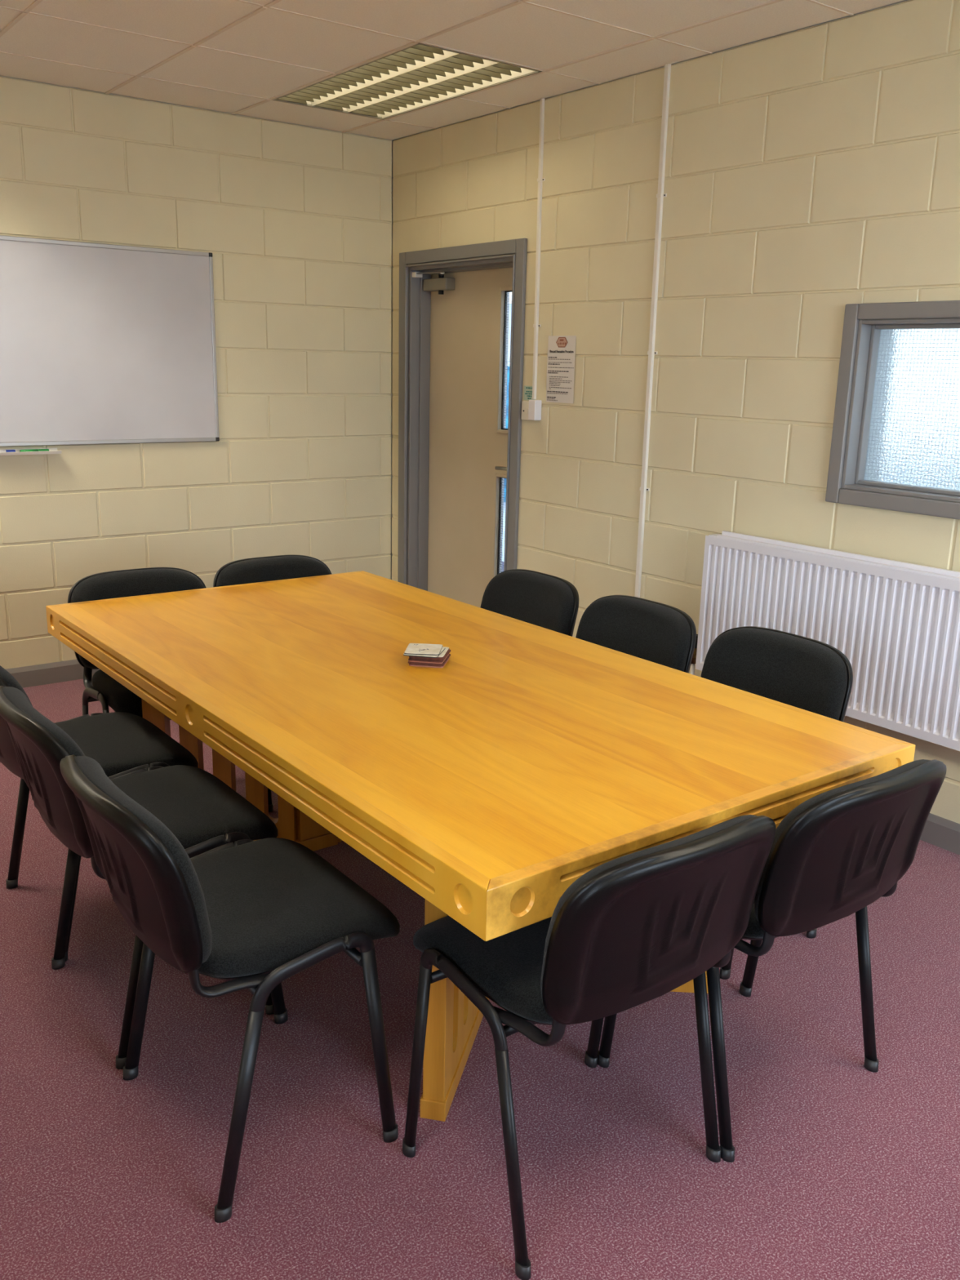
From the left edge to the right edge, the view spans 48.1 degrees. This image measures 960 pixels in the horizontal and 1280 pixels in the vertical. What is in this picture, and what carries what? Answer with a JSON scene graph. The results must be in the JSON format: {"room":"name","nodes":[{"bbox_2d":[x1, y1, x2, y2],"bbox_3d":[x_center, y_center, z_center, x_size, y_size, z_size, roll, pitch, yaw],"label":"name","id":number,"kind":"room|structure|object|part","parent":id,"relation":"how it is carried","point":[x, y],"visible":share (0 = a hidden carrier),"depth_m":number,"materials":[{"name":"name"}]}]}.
{"room":"meeting room","nodes":[
{"label":"meeting room","id":0,"kind":"room"},
{"bbox_2d":[0,75,393,669],"bbox_3d":[-2.453,-1.121,4.662,5.250,2.916,0.200,-9,18,-36],"label":"wall","id":1,"kind":"structure","parent":0,"point":[295,221],"depth_m":5.36,"materials":[{"name":"beige brick"}]},
{"bbox_2d":[0,448,62,455],"bbox_3d":[-2.058,-0.852,4.866,0.300,0.022,0.071,-9,18,-36],"label":"tray","id":2,"kind":"object","parent":1,"relation":"attached to","point":[51,451],"visible":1,"depth_m":4.87,"materials":[{"name":"white plastic"}]},
{"bbox_2d":[0,449,15,452],"bbox_3d":[-2.137,-0.842,4.814,0.105,0.017,0.017,-10,18,-37],"label":"marker pen","id":3,"kind":"object","parent":2,"relation":"on","point":[1,451],"visible":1,"depth_m":4.82,"materials":[{"name":"white paint"}]},
{"bbox_2d":[19,448,48,451],"bbox_3d":[-2.026,-0.859,4.888,0.125,0.017,0.017,-10,18,-37],"label":"marker pen","id":4,"kind":"object","parent":2,"relation":"on","point":[29,450],"visible":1,"depth_m":4.88,"materials":[{"name":"green plastic"}]},
{"bbox_2d":[5,659,99,688],"bbox_3d":[-2.420,0.218,4.918,4.750,0.098,0.021,-9,18,-36],"label":"baseboard","id":5,"kind":"structure","parent":1,"relation":"attached to","point":[67,670],"depth_m":5.16,"materials":[{"name":"grey"}]},
{"bbox_2d":[0,235,219,446],"bbox_3d":[-2.030,-1.321,4.790,1.800,0.898,0.022,-9,18,-36],"label":"whiteboard","id":6,"kind":"object","parent":1,"relation":"attached to","point":[100,343],"visible":1,"depth_m":4.99,"materials":[{"name":"ceramic"}]},
{"bbox_3d":[-2.020,-1.746,4.681,1.776,0.019,0.020,-9,18,-36],"label":"frame rail","id":7,"kind":"part","parent":6,"relation":"part of","materials":[{"name":"silver metal"}]},
{"bbox_3d":[-2.040,-0.895,4.901,1.776,0.019,0.020,-9,18,-36],"label":"frame rail","id":8,"kind":"part","parent":6,"relation":"part of","materials":[{"name":"silver metal"}]},
{"bbox_2d":[0,0,904,140],"bbox_3d":[-0.361,-1.607,1.680,4.750,0.012,6.700,-9,18,-36],"label":"ceiling","id":9,"kind":"structure","parent":0,"point":[523,33],"depth_m":3.90,"materials":[{"name":"tile"}]},
{"bbox_2d":[272,42,542,119],"bbox_3d":[-0.344,-2.381,4.525,0.588,0.096,1.188,-9,18,-36],"label":"ceiling light","id":10,"kind":"object","parent":9,"relation":"attached to","point":[418,76],"visible":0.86,"depth_m":4.50,"materials":[{"name":"beige metal"}]},
{"bbox_2d":[0,0,853,133],"bbox_3d":[-0.362,-1.600,1.682,4.750,0.006,6.692,-9,18,-36],"label":"grid","id":11,"kind":"object","parent":9,"relation":"attached to","point":[36,2],"visible":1,"depth_m":3.92,"materials":[{"name":"beige metal"}]},
{"bbox_2d":[0,679,959,1279],"bbox_3d":[-0.407,1.001,2.365,4.830,0.050,6.740,-9,18,-36],"label":"floor","id":12,"kind":"structure","parent":0,"point":[841,1169],"depth_m":2.26,"materials":[{"name":"carpet"}]},
{"bbox_2d":[0,665,198,961],"bbox_3d":[-1.121,0.379,2.994,0.568,0.809,0.517,-9,18,-36],"label":"chair","id":13,"kind":"object","parent":12,"relation":"on","point":[122,743],"visible":0.48,"depth_m":2.96,"materials":[{"name":"black fabric"}]},
{"bbox_3d":[-1.270,0.168,2.820,0.131,0.315,0.480,-9,18,-36],"label":"backrest","id":14,"kind":"part","parent":13,"relation":"part of","materials":[{"name":"black fabric"}]},
{"bbox_3d":[-1.356,0.527,3.173,0.108,0.401,0.018,-9,18,-36],"label":"leg","id":15,"kind":"part","parent":13,"relation":"part of","materials":[{"name":"black paint"}]},
{"bbox_3d":[-1.060,0.633,2.791,0.108,0.401,0.018,-9,18,-36],"label":"leg","id":16,"kind":"part","parent":13,"relation":"part of","materials":[{"name":"black paint"}]},
{"bbox_3d":[-1.226,0.275,3.204,0.260,0.092,0.018,-9,18,-36],"label":"rail","id":17,"kind":"part","parent":13,"relation":"part of","materials":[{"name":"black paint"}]},
{"bbox_3d":[-1.066,0.312,3.018,0.436,0.089,0.471,-9,18,-36],"label":"seat","id":18,"kind":"part","parent":13,"relation":"part of","materials":[{"name":"black fabric"}]},
{"bbox_3d":[-0.930,0.381,2.822,0.260,0.092,0.018,-9,18,-36],"label":"rail","id":19,"kind":"part","parent":13,"relation":"part of","materials":[{"name":"black metal"}]},
{"bbox_2d":[67,567,205,719],"bbox_3d":[-1.085,0.199,3.694,0.517,0.809,0.568,-9,18,-35],"label":"chair","id":20,"kind":"object","parent":12,"relation":"on","point":[101,686],"visible":0.29,"depth_m":3.68,"materials":[{"name":"black plastic"}]},
{"bbox_3d":[-1.350,0.396,3.683,0.018,0.401,0.108,-9,18,-35],"label":"leg","id":21,"kind":"part","parent":20,"relation":"part of","materials":[{"name":"black paint"}]},
{"bbox_3d":[-1.255,0.198,3.502,0.018,0.092,0.260,-9,18,-35],"label":"rail","id":22,"kind":"part","parent":20,"relation":"part of","materials":[{"name":"black metal"}]},
{"bbox_3d":[-1.177,0.439,3.445,0.018,0.443,0.082,-9,18,-35],"label":"leg","id":23,"kind":"part","parent":20,"relation":"part of","materials":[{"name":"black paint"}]},
{"bbox_3d":[-1.045,0.155,3.627,0.472,0.089,0.436,-9,18,-35],"label":"seat","id":24,"kind":"part","parent":20,"relation":"part of","materials":[{"name":"black fabric"}]},
{"bbox_3d":[-1.192,-0.080,3.785,0.480,0.315,0.131,-9,18,-35],"label":"backrest","id":25,"kind":"part","parent":20,"relation":"part of","materials":[{"name":"black fabric"}]},
{"bbox_2d":[0,685,277,1069],"bbox_3d":[-0.822,0.492,2.584,0.568,0.809,0.517,-9,18,-36],"label":"chair","id":26,"kind":"object","parent":12,"relation":"on","point":[203,813],"visible":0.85,"depth_m":2.45,"materials":[{"name":"black plastic"}]},
{"bbox_3d":[-0.971,0.281,2.410,0.131,0.315,0.480,-9,18,-36],"label":"backrest","id":27,"kind":"part","parent":26,"relation":"part of","materials":[{"name":"black fabric"}]},
{"bbox_3d":[-1.057,0.640,2.763,0.108,0.401,0.018,-9,18,-36],"label":"leg","id":28,"kind":"part","parent":26,"relation":"part of","materials":[{"name":"black paint"}]},
{"bbox_3d":[-0.762,0.746,2.381,0.108,0.401,0.018,-9,18,-36],"label":"leg","id":29,"kind":"part","parent":26,"relation":"part of","materials":[{"name":"black paint"}]},
{"bbox_3d":[-0.927,0.388,2.793,0.260,0.092,0.018,-9,18,-36],"label":"rail","id":30,"kind":"part","parent":26,"relation":"part of","materials":[{"name":"black metal"}]},
{"bbox_3d":[-0.768,0.425,2.607,0.436,0.089,0.471,-9,18,-36],"label":"seat","id":31,"kind":"part","parent":26,"relation":"part of","materials":[{"name":"black fabric"}]},
{"bbox_3d":[-0.632,0.494,2.412,0.260,0.092,0.018,-9,18,-36],"label":"rail","id":32,"kind":"part","parent":26,"relation":"part of","materials":[{"name":"black metal"}]},
{"bbox_3d":[-0.523,0.685,2.549,0.082,0.443,0.018,-9,18,-36],"label":"leg","id":33,"kind":"part","parent":26,"relation":"part of","materials":[{"name":"black paint"}]},
{"bbox_2d":[59,755,399,1222],"bbox_3d":[-0.498,0.608,2.166,0.568,0.809,0.517,-9,18,-36],"label":"chair","id":34,"kind":"object","parent":12,"relation":"on","point":[255,915],"visible":1,"depth_m":1.99,"materials":[{"name":"black fabric"}]},
{"bbox_3d":[-0.734,0.756,2.345,0.108,0.401,0.018,-9,18,-36],"label":"leg","id":35,"kind":"part","parent":34,"relation":"part of","materials":[{"name":"black paint"}]},
{"bbox_3d":[-0.648,0.396,1.992,0.131,0.315,0.480,-9,18,-36],"label":"backrest","id":36,"kind":"part","parent":34,"relation":"part of","materials":[{"name":"black plastic"}]},
{"bbox_3d":[-0.604,0.504,2.375,0.260,0.092,0.018,-9,18,-36],"label":"rail","id":37,"kind":"part","parent":34,"relation":"part of","materials":[{"name":"black metal"}]},
{"bbox_3d":[-0.438,0.862,1.963,0.108,0.401,0.018,-9,18,-36],"label":"leg","id":38,"kind":"part","parent":34,"relation":"part of","materials":[{"name":"black paint"}]},
{"bbox_3d":[-0.495,0.696,2.512,0.082,0.443,0.018,-9,18,-36],"label":"leg","id":39,"kind":"part","parent":34,"relation":"part of","materials":[{"name":"black paint"}]},
{"bbox_3d":[-0.444,0.541,2.189,0.436,0.089,0.471,-9,18,-36],"label":"seat","id":40,"kind":"part","parent":34,"relation":"part of","materials":[{"name":"black fabric"}]},
{"bbox_3d":[-0.308,0.609,1.994,0.260,0.092,0.018,-9,18,-36],"label":"rail","id":41,"kind":"part","parent":34,"relation":"part of","materials":[{"name":"black metal"}]},
{"bbox_3d":[-0.200,0.801,2.131,0.082,0.443,0.018,-9,18,-36],"label":"leg","id":42,"kind":"part","parent":34,"relation":"part of","materials":[{"name":"black paint"}]},
{"bbox_2d":[213,555,331,812],"bbox_3d":[-0.665,0.130,3.999,0.517,0.809,0.568,-9,18,-36],"label":"chair","id":43,"kind":"object","parent":12,"relation":"on","point":[269,568],"visible":0.15,"depth_m":4.05,"materials":[{"name":"black fabric"}]},
{"bbox_3d":[-0.752,0.370,3.749,0.018,0.443,0.082,-9,18,-36],"label":"leg","id":44,"kind":"part","parent":43,"relation":"part of","materials":[{"name":"black paint"}]},
{"bbox_3d":[-0.776,-0.148,4.088,0.480,0.315,0.131,-9,18,-36],"label":"backrest","id":45,"kind":"part","parent":43,"relation":"part of","materials":[{"name":"black fabric"}]},
{"bbox_2d":[45,570,915,1121],"bbox_3d":[-0.233,0.419,3.055,1.207,0.740,2.381,-9,18,-36],"label":"meeting table","id":46,"kind":"object","parent":12,"relation":"on","point":[487,782],"visible":0.74,"depth_m":2.44,"materials":[{"name":"brown wood"}]},
{"bbox_3d":[-0.539,0.654,3.507,0.144,0.045,0.055,-9,18,-36],"label":"foot rail","id":47,"kind":"part","parent":46,"relation":"part of","materials":[{"name":"brown wood"}]},
{"bbox_2d":[408,657,449,667],"bbox_3d":[-0.140,0.059,2.972,0.095,0.003,0.108,4,15,8],"label":"coaster","id":48,"kind":"object","parent":46,"relation":"on","point":[449,657],"visible":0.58,"depth_m":2.92,"materials":[{"name":"brown"}]},
{"bbox_2d":[408,663,444,666],"bbox_3d":[-0.140,0.055,2.972,0.095,0.003,0.108,3,15,7],"label":"coaster","id":49,"kind":"object","parent":48,"relation":"on","point":[409,664],"visible":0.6,"depth_m":2.92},
{"bbox_2d":[408,661,442,666],"bbox_3d":[-0.141,0.052,2.970,0.095,0.003,0.108,4,15,10],"label":"coaster","id":50,"kind":"object","parent":49,"relation":"on","point":[409,662],"visible":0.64,"depth_m":2.92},
{"bbox_2d":[410,653,450,664],"bbox_3d":[-0.136,0.050,2.967,0.095,0.003,0.108,4,15,8],"label":"coaster","id":51,"kind":"object","parent":50,"relation":"on","point":[449,655],"visible":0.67,"depth_m":2.92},
{"bbox_2d":[408,653,448,663],"bbox_3d":[-0.141,0.047,2.966,0.095,0.003,0.108,4,15,9],"label":"coaster","id":52,"kind":"object","parent":51,"relation":"on","point":[448,654],"visible":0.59,"depth_m":2.92,"materials":[{"name":"brown"}]},
{"bbox_2d":[408,654,448,662],"bbox_3d":[-0.141,0.044,2.963,0.095,0.003,0.108,4,15,9],"label":"coaster","id":53,"kind":"object","parent":52,"relation":"on","point":[411,660],"visible":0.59,"depth_m":2.91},
{"bbox_2d":[408,657,444,661],"bbox_3d":[-0.138,0.040,2.968,0.095,0.003,0.108,4,15,10],"label":"coaster","id":54,"kind":"object","parent":53,"relation":"on","point":[409,657],"visible":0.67,"depth_m":2.92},
{"bbox_2d":[409,649,450,660],"bbox_3d":[-0.136,0.038,2.963,0.095,0.003,0.108,4,15,10],"label":"coaster","id":55,"kind":"object","parent":54,"relation":"on","point":[449,651],"visible":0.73,"depth_m":2.92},
{"bbox_2d":[408,648,449,659],"bbox_3d":[-0.139,0.035,2.960,0.095,0.003,0.108,4,15,8],"label":"coaster","id":56,"kind":"object","parent":55,"relation":"on","point":[449,649],"visible":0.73,"depth_m":2.91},
{"bbox_2d":[437,646,448,657],"bbox_3d":[-0.139,0.032,2.960,0.095,0.003,0.108,3,15,8],"label":"coaster","id":57,"kind":"object","parent":56,"relation":"on","point":[443,653],"visible":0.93,"depth_m":2.95,"materials":[{"name":"white paper"}]},
{"bbox_2d":[403,647,444,657],"bbox_3d":[-0.152,0.031,2.950,0.095,0.003,0.108,4,15,11],"label":"coaster","id":58,"kind":"object","parent":57,"relation":"on","point":[442,648],"visible":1,"depth_m":2.90,"materials":[{"name":"grey plastic"}]},
{"bbox_2d":[404,643,442,655],"bbox_3d":[-0.155,0.025,2.959,0.095,0.003,0.108,2,15,4],"label":"coaster","id":59,"kind":"object","parent":58,"relation":"on","point":[412,648],"visible":1,"depth_m":2.95,"materials":[{"name":"beige plastic"}]},
{"bbox_3d":[-0.049,0.930,2.482,0.055,0.045,0.480,4,15,11],"label":"foot rail","id":60,"kind":"part","parent":46,"relation":"part of","materials":[{"name":"brown wood"}]},
{"bbox_3d":[0.346,0.864,2.774,0.480,0.045,0.055,2,14,3],"label":"foot rail","id":61,"kind":"part","parent":46,"relation":"part of","materials":[{"name":"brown wood"}]},
{"bbox_2d":[480,568,578,636],"bbox_3d":[0.014,0.187,3.842,0.568,0.809,0.517,-9,18,-36],"label":"chair","id":62,"kind":"object","parent":12,"relation":"on","point":[546,601],"visible":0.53,"depth_m":3.85,"materials":[{"name":"black fabric"}]},
{"bbox_2d":[402,814,776,1279],"bbox_3d":[0.196,0.657,2.038,0.517,0.809,0.568,-9,18,-36],"label":"chair","id":63,"kind":"object","parent":12,"relation":"on","point":[637,927],"visible":0.99,"depth_m":1.83,"materials":[{"name":"black plastic"}]},
{"bbox_3d":[-0.121,0.814,2.087,0.018,0.443,0.082,-9,18,-36],"label":"leg","id":64,"kind":"part","parent":63,"relation":"part of","materials":[{"name":"black paint"}]},
{"bbox_3d":[-0.032,0.634,1.923,0.018,0.092,0.260,-9,18,-36],"label":"rail","id":65,"kind":"part","parent":63,"relation":"part of","materials":[{"name":"black metal"}]},
{"bbox_3d":[0.158,0.585,2.074,0.471,0.089,0.436,-9,18,-36],"label":"seat","id":66,"kind":"part","parent":63,"relation":"part of","materials":[{"name":"black fabric"}]},
{"bbox_3d":[0.056,0.899,1.863,0.018,0.401,0.108,-9,18,-36],"label":"leg","id":67,"kind":"part","parent":63,"relation":"part of","materials":[{"name":"black paint"}]},
{"bbox_3d":[0.274,0.749,2.375,0.018,0.443,0.082,-9,18,-36],"label":"leg","id":68,"kind":"part","parent":63,"relation":"part of","materials":[{"name":"black paint"}]},
{"bbox_3d":[0.317,0.461,1.828,0.480,0.315,0.131,-9,18,-36],"label":"backrest","id":69,"kind":"part","parent":63,"relation":"part of","materials":[{"name":"black fabric"}]},
{"bbox_3d":[0.451,0.834,2.151,0.018,0.401,0.108,-9,18,-36],"label":"leg","id":70,"kind":"part","parent":63,"relation":"part of","materials":[{"name":"black paint"}]},
{"bbox_2d":[575,595,696,673],"bbox_3d":[0.336,0.301,3.432,0.568,0.809,0.517,-9,18,-36],"label":"chair","id":71,"kind":"object","parent":12,"relation":"on","point":[658,633],"visible":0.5,"depth_m":3.44,"materials":[{"name":"black fabric"}]},
{"bbox_2d":[597,759,946,1162],"bbox_3d":[0.620,0.592,2.328,0.517,0.809,0.568,-9,18,-36],"label":"chair","id":72,"kind":"object","parent":12,"relation":"on","point":[842,850],"visible":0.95,"depth_m":2.07,"materials":[{"name":"black plastic"}]},
{"bbox_3d":[0.302,0.750,2.376,0.018,0.443,0.082,-9,18,-36],"label":"leg","id":73,"kind":"part","parent":72,"relation":"part of","materials":[{"name":"black paint"}]},
{"bbox_3d":[0.479,0.835,2.152,0.018,0.401,0.108,-9,18,-36],"label":"leg","id":74,"kind":"part","parent":72,"relation":"part of","materials":[{"name":"black paint"}]},
{"bbox_3d":[0.698,0.685,2.664,0.018,0.443,0.082,-9,18,-36],"label":"leg","id":75,"kind":"part","parent":72,"relation":"part of","materials":[{"name":"black paint"}]},
{"bbox_3d":[0.582,0.520,2.364,0.471,0.089,0.436,-9,18,-36],"label":"seat","id":76,"kind":"part","parent":72,"relation":"part of","materials":[{"name":"black fabric"}]},
{"bbox_3d":[0.741,0.397,2.117,0.480,0.315,0.131,-9,18,-36],"label":"backrest","id":77,"kind":"part","parent":72,"relation":"part of","materials":[{"name":"black plastic"}]},
{"bbox_3d":[0.875,0.769,2.440,0.018,0.401,0.108,-9,18,-36],"label":"leg","id":78,"kind":"part","parent":72,"relation":"part of","materials":[{"name":"black paint"}]},
{"bbox_2d":[700,626,853,979],"bbox_3d":[0.680,0.411,3.037,0.568,0.809,0.517,-9,18,-36],"label":"chair","id":79,"kind":"object","parent":12,"relation":"on","point":[803,673],"visible":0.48,"depth_m":3.04,"materials":[{"name":"black fabric"}]},
{"bbox_3d":[0.669,0.655,2.776,0.082,0.443,0.018,-9,18,-36],"label":"leg","id":80,"kind":"part","parent":79,"relation":"part of","materials":[{"name":"black paint"}]},
{"bbox_3d":[0.841,0.148,3.089,0.131,0.315,0.480,-9,18,-36],"label":"backrest","id":81,"kind":"part","parent":79,"relation":"part of","materials":[{"name":"black fabric"}]},
{"bbox_2d":[502,306,511,561],"bbox_3d":[-0.697,-2.120,9.626,0.120,2.350,5.800,-9,18,-36],"label":"wall","id":82,"kind":"structure","parent":0,"point":[510,308],"depth_m":8.25,"materials":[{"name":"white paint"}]},
{"bbox_2d":[503,367,509,502],"bbox_3d":[0.197,-1.608,8.234,0.238,1.056,0.746,-9,18,-36],"label":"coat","id":83,"kind":"object","parent":82,"relation":"hanging from","point":[508,370],"visible":0.02,"depth_m":8.05,"materials":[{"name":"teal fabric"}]},
{"bbox_2d":[509,292,511,302],"bbox_3d":[-0.741,-2.946,9.363,0.040,0.120,5.800,-9,18,-36],"label":"rail","id":84,"kind":"object","parent":82,"relation":"attached to","point":[510,297],"depth_m":8.08,"materials":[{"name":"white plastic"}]},
{"bbox_2d":[391,0,959,823],"bbox_3d":[1.593,-0.710,3.440,0.200,2.916,7.200,-9,18,-36],"label":"wall","id":85,"kind":"structure","parent":0,"point":[811,172],"depth_m":4.11,"materials":[{"name":"beige brick"}]},
{"bbox_2d":[397,238,527,607],"bbox_3d":[-0.053,-0.942,5.626,0.226,2.098,1.059,-9,18,-36],"label":"door","id":86,"kind":"structure","parent":85,"relation":"in","point":[457,452],"depth_m":5.69,"materials":[{"name":"grey paint"}]},
{"bbox_3d":[-0.260,-1.908,5.587,0.020,0.010,0.225,-10,19,-38],"label":"closer arm","id":87,"kind":"part","parent":86,"relation":"part of","materials":[{"name":"silver metal"}]},
{"bbox_3d":[0.140,-0.857,5.374,0.065,0.021,0.132,-9,18,-36],"label":"lever handle","id":88,"kind":"part","parent":86,"relation":"part of","materials":[{"name":"silver metal"}]},
{"bbox_3d":[0.139,-0.552,5.544,0.005,0.564,0.125,-9,18,-36],"label":"wired pane","id":89,"kind":"part","parent":86,"relation":"part of","materials":[{"name":"clear glass"}]},
{"bbox_3d":[0.158,-1.381,5.330,0.005,0.667,0.125,-9,18,-36],"label":"wired pane","id":90,"kind":"part","parent":86,"relation":"part of","materials":[{"name":"clear glass"}]},
{"bbox_2d":[520,400,528,420],"bbox_3d":[0.224,-1.078,5.055,0.015,0.086,0.086,-9,18,-36],"label":"switch box","id":91,"kind":"object","parent":85,"relation":"attached to","point":[525,404],"visible":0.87,"depth_m":5.06,"materials":[{"name":"white plastic"}]},
{"bbox_2d":[523,386,535,400],"bbox_3d":[0.233,-1.156,5.035,0.003,0.066,0.086,-9,18,-36],"label":"label","id":92,"kind":"object","parent":85,"relation":"attached to","point":[527,389],"visible":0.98,"depth_m":5.04,"materials":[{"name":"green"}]},
{"bbox_2d":[528,400,542,420],"bbox_3d":[0.255,-1.067,4.992,0.041,0.092,0.049,-9,18,-36],"label":"junction box","id":93,"kind":"object","parent":85,"relation":"attached to","point":[535,406],"visible":1,"depth_m":4.97,"materials":[{"name":"white plastic"}]},
{"bbox_2d":[532,97,545,399],"bbox_3d":[0.266,-1.742,4.846,0.016,1.281,0.046,-9,18,-36],"label":"cable trunking","id":94,"kind":"object","parent":85,"relation":"attached to","point":[540,179],"visible":1,"depth_m":4.84,"materials":[{"name":"white plastic"}]},
{"bbox_2d":[546,335,576,403],"bbox_3d":[0.363,-1.218,4.838,0.004,0.292,0.190,-9,18,-36],"label":"notice","id":95,"kind":"object","parent":85,"relation":"attached to","point":[561,348],"visible":1,"depth_m":4.84,"materials":[{"name":"white paper"}]},
{"bbox_2d":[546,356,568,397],"bbox_3d":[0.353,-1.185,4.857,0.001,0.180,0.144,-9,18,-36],"label":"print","id":96,"kind":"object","parent":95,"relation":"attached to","point":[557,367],"depth_m":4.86,"materials":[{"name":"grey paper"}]},
{"bbox_2d":[546,359,573,400],"bbox_3d":[0.362,-1.172,4.848,0.001,0.184,0.175,-9,18,-36],"label":"print","id":97,"kind":"object","parent":95,"relation":"attached to","point":[560,372],"depth_m":4.85,"materials":[{"name":"grey paper"}]},
{"bbox_2d":[634,63,671,597],"bbox_3d":[0.696,-0.912,4.443,0.016,2.666,0.047,-9,18,-36],"label":"cable trunking","id":98,"kind":"object","parent":85,"relation":"attached to","point":[660,195],"visible":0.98,"depth_m":4.35,"materials":[{"name":"white plastic"}]},
{"bbox_2d":[689,530,959,751],"bbox_3d":[1.481,0.232,3.544,0.104,0.936,2.066,-9,18,-36],"label":"radiator","id":99,"kind":"object","parent":85,"relation":"attached to","point":[896,624],"visible":0.71,"depth_m":3.66,"materials":[{"name":"white metal"}]},
{"bbox_2d":[708,530,959,581],"bbox_3d":[1.498,-0.202,3.397,0.060,0.022,1.980,-9,18,-36],"label":"grille","id":100,"kind":"object","parent":99,"relation":"attached to","point":[893,568],"depth_m":3.72,"materials":[{"name":"white metal"}]},
{"bbox_2d":[825,300,959,519],"bbox_3d":[2.063,-0.559,2.810,0.222,0.668,2.508,-9,18,-36],"label":"window","id":101,"kind":"structure","parent":85,"relation":"in","point":[896,424],"depth_m":3.61,"materials":[{"name":"grey paint"}]},
{"bbox_3d":[2.061,-0.558,2.809,0.006,0.534,2.374,-9,18,-36],"label":"obscured pane","id":102,"kind":"part","parent":101,"relation":"part of","materials":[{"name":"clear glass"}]},
{"bbox_2d":[920,813,959,855],"bbox_3d":[1.822,0.744,3.268,0.021,0.098,5.540,-9,18,-36],"label":"baseboard","id":103,"kind":"structure","parent":85,"relation":"attached to","point":[938,831],"depth_m":3.60,"materials":[{"name":"grey paint"}]}
]}

